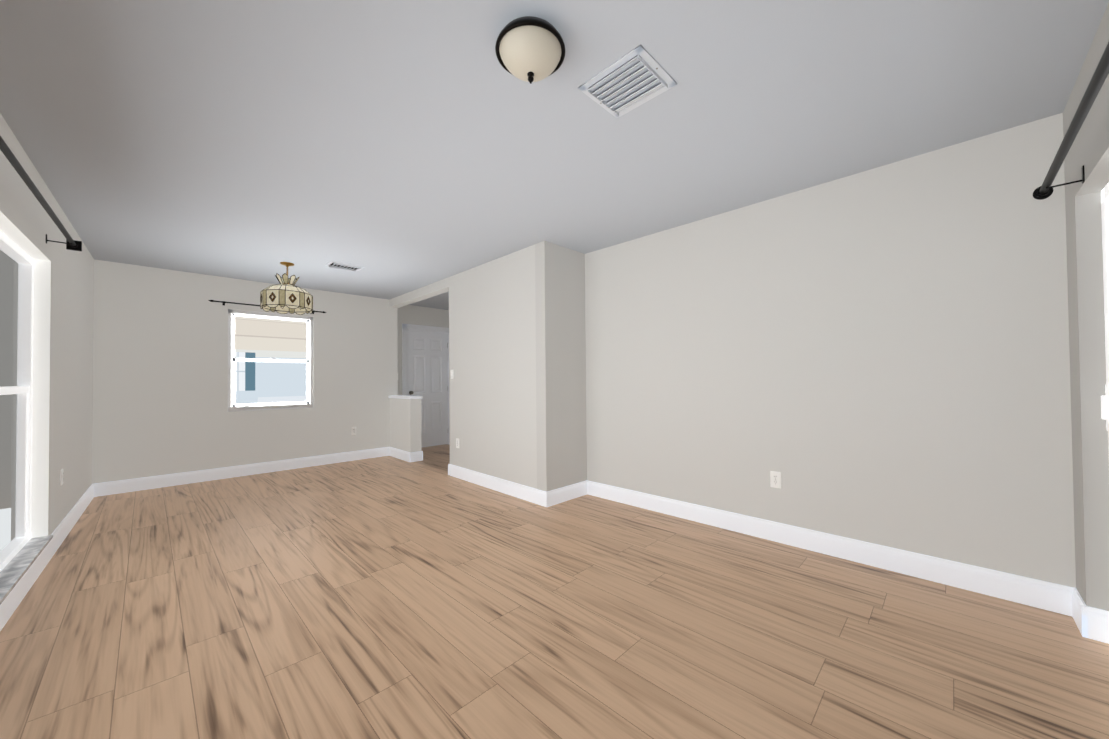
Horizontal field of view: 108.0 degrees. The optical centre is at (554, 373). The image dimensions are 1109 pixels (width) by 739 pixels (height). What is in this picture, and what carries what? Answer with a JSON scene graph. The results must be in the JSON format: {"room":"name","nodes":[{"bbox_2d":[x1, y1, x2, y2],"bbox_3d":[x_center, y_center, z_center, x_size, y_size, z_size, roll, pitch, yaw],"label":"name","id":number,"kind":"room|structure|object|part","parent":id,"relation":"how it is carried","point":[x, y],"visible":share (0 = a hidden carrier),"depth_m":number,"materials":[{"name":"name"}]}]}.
{"room":"empty living room","nodes":[
{"label":"empty living room","id":0,"kind":"room"},
{"bbox_2d":[0,113,93,540],"bbox_3d":[-2.376,-0.020,1.530,7.329,2.440,0.393,-1,-1,45],"label":"wall","id":1,"kind":"structure","parent":0,"point":[23,211],"depth_m":2.95,"materials":[{"name":"grey paint"}]},
{"bbox_2d":[0,211,50,570],"bbox_3d":[-1.863,0.126,1.006,4.513,1.843,0.274,-1,-1,45],"label":"window","id":2,"kind":"structure","parent":1,"relation":"in","point":[24,260],"depth_m":2.60,"materials":[{"name":"white plastic"}]},
{"bbox_2d":[0,535,52,604],"bbox_3d":[-1.842,1.042,0.990,4.532,0.020,0.302,-1,-1,45],"label":"sill","id":3,"kind":"structure","parent":1,"relation":"attached to","point":[13,571],"depth_m":2.25,"materials":[{"name":"stone"}]},
{"bbox_2d":[0,136,81,251],"bbox_3d":[-1.744,-0.912,1.081,4.521,0.069,0.284,-1,-1,45],"label":"curtain rod","id":4,"kind":"object","parent":1,"relation":"attached to","point":[72,244],"visible":1,"depth_m":2.01,"materials":[{"name":"black metal"}]},
{"bbox_2d":[0,484,93,630],"bbox_3d":[-2.426,1.135,1.697,6.675,0.135,0.236,-1,-1,45],"label":"baseboard","id":5,"kind":"structure","parent":1,"relation":"attached to","point":[11,602],"depth_m":2.50,"materials":[{"name":"white"}]},
{"bbox_2d":[60,469,62,485],"bbox_3d":[-3.641,0.763,2.978,0.071,0.116,0.011,-1,-1,45],"label":"electrical outlet","id":6,"kind":"object","parent":1,"relation":"attached to","point":[61,476],"visible":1,"depth_m":2.95,"materials":[{"name":"white plastic"}]},
{"bbox_2d":[0,250,397,508],"bbox_3d":[-3.879,0.046,5.107,0.150,2.440,3.790,-1,-1,45],"label":"wall","id":7,"kind":"structure","parent":0,"point":[160,371],"depth_m":4.69,"materials":[{"name":"grey paint"}]},
{"bbox_2d":[93,447,388,496],"bbox_3d":[-3.645,1.198,5.199,0.015,0.135,3.060,-1,-1,45],"label":"baseboard","id":8,"kind":"structure","parent":7,"relation":"attached to","point":[128,485],"depth_m":4.87,"materials":[{"name":"white wood"}]},
{"bbox_2d":[208,300,325,313],"bbox_3d":[-3.647,-0.854,5.199,0.080,0.050,1.254,-1,-1,45],"label":"curtain rod","id":9,"kind":"object","parent":7,"relation":"attached to","point":[224,302],"visible":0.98,"depth_m":4.93,"materials":[{"name":"black metal"}]},
{"bbox_2d":[228,309,313,411],"bbox_3d":[-3.687,-0.163,5.269,0.072,1.260,0.930,-1,-1,45],"label":"window","id":10,"kind":"structure","parent":7,"relation":"in","point":[233,406],"depth_m":5.20,"materials":[{"name":"white plastic"}]},
{"bbox_2d":[351,427,355,434],"bbox_3d":[-2.947,0.841,5.917,0.009,0.116,0.071,-1,-1,45],"label":"electrical outlet","id":11,"kind":"object","parent":7,"relation":"attached to","point":[353,430],"visible":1,"depth_m":5.91,"materials":[{"name":"white plastic"}]},
{"bbox_2d":[390,398,421,452],"bbox_3d":[-2.268,0.817,6.094,0.784,0.900,0.187,-1,-1,45],"label":"wall","id":12,"kind":"structure","parent":0,"point":[405,424],"depth_m":5.87,"materials":[{"name":"grey paint"}]},
{"bbox_2d":[389,395,422,398],"bbox_3d":[-2.255,0.351,6.083,0.771,0.032,0.222,-1,-1,45],"label":"trim","id":13,"kind":"structure","parent":12,"relation":"on","point":[407,397],"depth_m":5.87,"materials":[{"name":"white wood"}]},
{"bbox_2d":[389,447,422,461],"bbox_3d":[-2.317,1.201,6.143,0.965,0.135,0.222,-1,-1,45],"label":"baseboard","id":14,"kind":"structure","parent":12,"relation":"attached to","point":[406,455],"depth_m":5.86,"materials":[{"name":"white wood"}]},
{"bbox_2d":[397,305,448,394],"bbox_3d":[-2.162,0.062,7.142,0.130,2.440,1.520,-1,-1,45],"label":"wall","id":15,"kind":"structure","parent":0,"point":[418,315],"depth_m":6.86,"materials":[{"name":"grey paint"}]},
{"bbox_2d":[402,323,449,444],"bbox_3d":[-2.229,0.224,7.060,0.146,2.115,0.960,-1,-1,45],"label":"door frame","id":16,"kind":"structure","parent":15,"relation":"attached to","point":[407,327],"depth_m":6.75,"materials":[{"name":"white wood"}]},
{"bbox_2d":[408,330,447,446],"bbox_3d":[-2.221,0.267,7.052,0.035,2.005,0.766,-1,-1,45],"label":"door","id":17,"kind":"structure","parent":15,"relation":"in","point":[427,366],"depth_m":7.08,"materials":[{"name":"white paint"}]},
{"bbox_2d":[449,244,536,488],"bbox_3d":[-0.681,0.008,4.414,1.653,2.440,0.176,-1,-1,45],"label":"wall","id":18,"kind":"structure","parent":0,"point":[492,364],"depth_m":4.26,"materials":[{"name":"grey paint"}]},
{"bbox_2d":[450,369,453,378],"bbox_3d":[-1.252,0.006,4.905,0.071,0.116,0.019,-1,-1,45],"label":"light switch","id":19,"kind":"object","parent":18,"relation":"attached to","point":[452,373],"visible":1,"depth_m":4.90,"materials":[{"name":"white plastic"}]},
{"bbox_2d":[456,438,458,447],"bbox_3d":[-1.155,0.828,4.806,0.071,0.116,0.010,-1,-1,45],"label":"outlet","id":20,"kind":"object","parent":18,"relation":"attached to","point":[457,442],"visible":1,"depth_m":4.80,"materials":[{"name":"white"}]},
{"bbox_2d":[448,464,547,506],"bbox_3d":[-0.634,1.160,4.358,1.790,0.135,0.210,-1,-1,45],"label":"baseboard","id":21,"kind":"structure","parent":18,"relation":"attached to","point":[530,494],"depth_m":4.16,"materials":[{"name":"white wood"}]},
{"bbox_2d":[0,444,1108,738],"bbox_3d":[-0.999,1.244,3.292,7.498,0.060,5.650,-1,-1,45],"label":"floor","id":22,"kind":"structure","parent":0,"point":[390,598],"depth_m":1.85,"materials":[{"name":"brown wood"}]},
{"bbox_2d":[0,0,1108,309],"bbox_3d":[-1.021,-1.275,3.329,7.498,0.100,5.650,-1,-1,45],"label":"ceiling","id":23,"kind":"structure","parent":0,"point":[394,148],"depth_m":1.95,"materials":[{"name":"grey paint"}]},
{"bbox_2d":[280,262,293,283],"bbox_3d":[-2.887,-1.049,4.351,0.132,0.290,0.132,-1,-1,45],"label":"chandelier","id":24,"kind":"object","parent":23,"relation":"hanging from","point":[287,264],"visible":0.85,"depth_m":4.33,"materials":[{"name":"gold metal"}]},
{"bbox_2d":[275,273,298,284],"bbox_3d":[-2.887,-1.010,4.350,0.213,0.103,0.213,-1,-1,45],"label":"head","id":25,"kind":"object","parent":24,"relation":"attached to","point":[292,279],"visible":0.77,"depth_m":4.29},
{"bbox_2d":[260,284,312,314],"bbox_3d":[-2.885,-0.816,4.348,0.463,0.291,0.463,-1,-1,45],"label":"shade","id":26,"kind":"object","parent":25,"relation":"attached to","point":[284,298],"visible":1,"depth_m":4.20,"materials":[{"name":"beige glass"}]},
{"bbox_2d":[325,261,364,271],"bbox_3d":[-2.324,-1.185,4.469,0.220,0.023,0.340,-1,-1,45],"label":"ceiling vent","id":27,"kind":"object","parent":23,"relation":"in","point":[343,266],"visible":1,"depth_m":4.45,"materials":[{"name":"white metal"}]},
{"bbox_2d":[389,277,448,307],"bbox_3d":[-1.914,-1.122,5.710,1.893,0.120,0.183,-1,-1,45],"label":"header beam","id":28,"kind":"structure","parent":23,"relation":"attached to","point":[429,291],"depth_m":5.57,"materials":[{"name":"grey paint"}]},
{"bbox_2d":[495,16,564,83],"bbox_3d":[-0.089,-1.173,1.508,0.262,0.176,0.262,-1,-1,45],"label":"ceiling light","id":29,"kind":"object","parent":23,"relation":"attached to","point":[528,20],"depth_m":1.45,"materials":[{"name":"beige glass"}]},
{"bbox_3d":[-0.089,-1.163,1.508,0.232,0.082,0.232,-1,-1,45],"label":"ceiling light shade","id":30,"kind":"part","parent":29,"relation":"part of","materials":[{"name":"beige glass"}]},
{"bbox_3d":[-0.089,-1.105,1.507,0.027,0.040,0.027,-1,-1,45],"label":"ceiling light knob","id":31,"kind":"part","parent":29,"relation":"part of","materials":[{"name":"black metal"}]},
{"bbox_2d":[578,45,676,117],"bbox_3d":[0.319,-1.249,1.759,0.320,0.023,0.290,-1,-1,45],"label":"ceiling vent","id":32,"kind":"object","parent":23,"relation":"in","point":[639,75],"visible":1,"depth_m":1.74,"materials":[{"name":"white metal"}]},
{"bbox_2d":[535,241,586,491],"bbox_3d":[0.488,-0.003,4.361,0.130,2.440,1.750,-1,-1,45],"label":"wall","id":33,"kind":"structure","parent":0,"point":[560,369],"depth_m":3.83,"materials":[{"name":"grey paint"}]},
{"bbox_2d":[545,480,586,506],"bbox_3d":[0.129,1.146,3.868,0.015,0.135,0.585,-1,-1,45],"label":"baseboard","id":34,"kind":"structure","parent":33,"relation":"attached to","point":[564,494],"depth_m":3.84,"materials":[{"name":"white"}]},
{"bbox_2d":[585,113,1075,587],"bbox_3d":[1.566,-0.033,2.972,3.358,2.440,0.150,-1,-1,45],"label":"wall","id":35,"kind":"structure","parent":0,"point":[879,355],"depth_m":2.49,"materials":[{"name":"grey paint"}]},
{"bbox_2d":[770,471,780,488],"bbox_3d":[1.567,0.750,2.853,0.071,0.116,0.009,-1,-1,45],"label":"electrical outlet","id":36,"kind":"object","parent":35,"relation":"attached to","point":[775,479],"visible":1,"depth_m":2.85,"materials":[{"name":"white plastic"}]},
{"bbox_2d":[587,480,1073,615],"bbox_3d":[1.411,1.121,3.001,3.058,0.135,0.015,-1,-1,45],"label":"baseboard","id":37,"kind":"structure","parent":35,"relation":"attached to","point":[1050,596],"depth_m":2.47,"materials":[{"name":"white wood"}]},
{"bbox_2d":[1063,3,1108,610],"bbox_3d":[1.081,-0.067,0.414,0.150,2.440,4.470,-1,-1,45],"label":"wall","id":38,"kind":"structure","parent":0,"point":[1089,150],"depth_m":1.77,"materials":[{"name":"grey paint"}]},
{"bbox_2d":[1033,42,1108,199],"bbox_3d":[1.006,-0.839,0.554,0.128,0.070,3.558,-1,-1,45],"label":"curtain rod","id":39,"kind":"object","parent":38,"relation":"attached to","point":[1093,89],"visible":1,"depth_m":1.33,"materials":[{"name":"black metal"}]},
{"bbox_2d":[1072,588,1108,643],"bbox_3d":[2.444,1.095,1.832,0.085,0.135,0.225,-1,-1,45],"label":"baseboard","id":40,"kind":"structure","parent":38,"relation":"attached to","point":[1092,623],"depth_m":1.77,"materials":[{"name":"white wood"}]},
{"bbox_2d":[1101,182,1108,449],"bbox_3d":[1.198,0.173,0.501,0.105,1.960,3.460,-1,-1,45],"label":"window","id":41,"kind":"structure","parent":38,"relation":"attached to","point":[1105,243],"depth_m":1.72,"materials":[{"name":"white plastic"}]},
{"label":"outside","id":42,"kind":"structure","parent":0,"visible":0},
{"bbox_2d":[0,508,10,551],"bbox_3d":[-3.663,1.226,0.715,12.088,0.066,3.266,-1,-1,45],"label":"ground","id":43,"kind":"structure","parent":42,"point":[5,527],"depth_m":3.24,"materials":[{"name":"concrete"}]},
{"bbox_2d":[235,316,305,402],"bbox_3d":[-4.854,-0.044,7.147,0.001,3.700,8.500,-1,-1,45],"label":"neighboring house","id":44,"kind":"structure","parent":42,"point":[261,338],"depth_m":7.09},
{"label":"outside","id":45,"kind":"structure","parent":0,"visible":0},
{"bbox_2d":[235,352,257,403],"bbox_3d":[-5.163,0.722,6.709,0.070,2.160,0.350,-1,-1,45],"label":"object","id":46,"kind":"object","parent":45,"point":[246,392],"depth_m":6.72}
]}

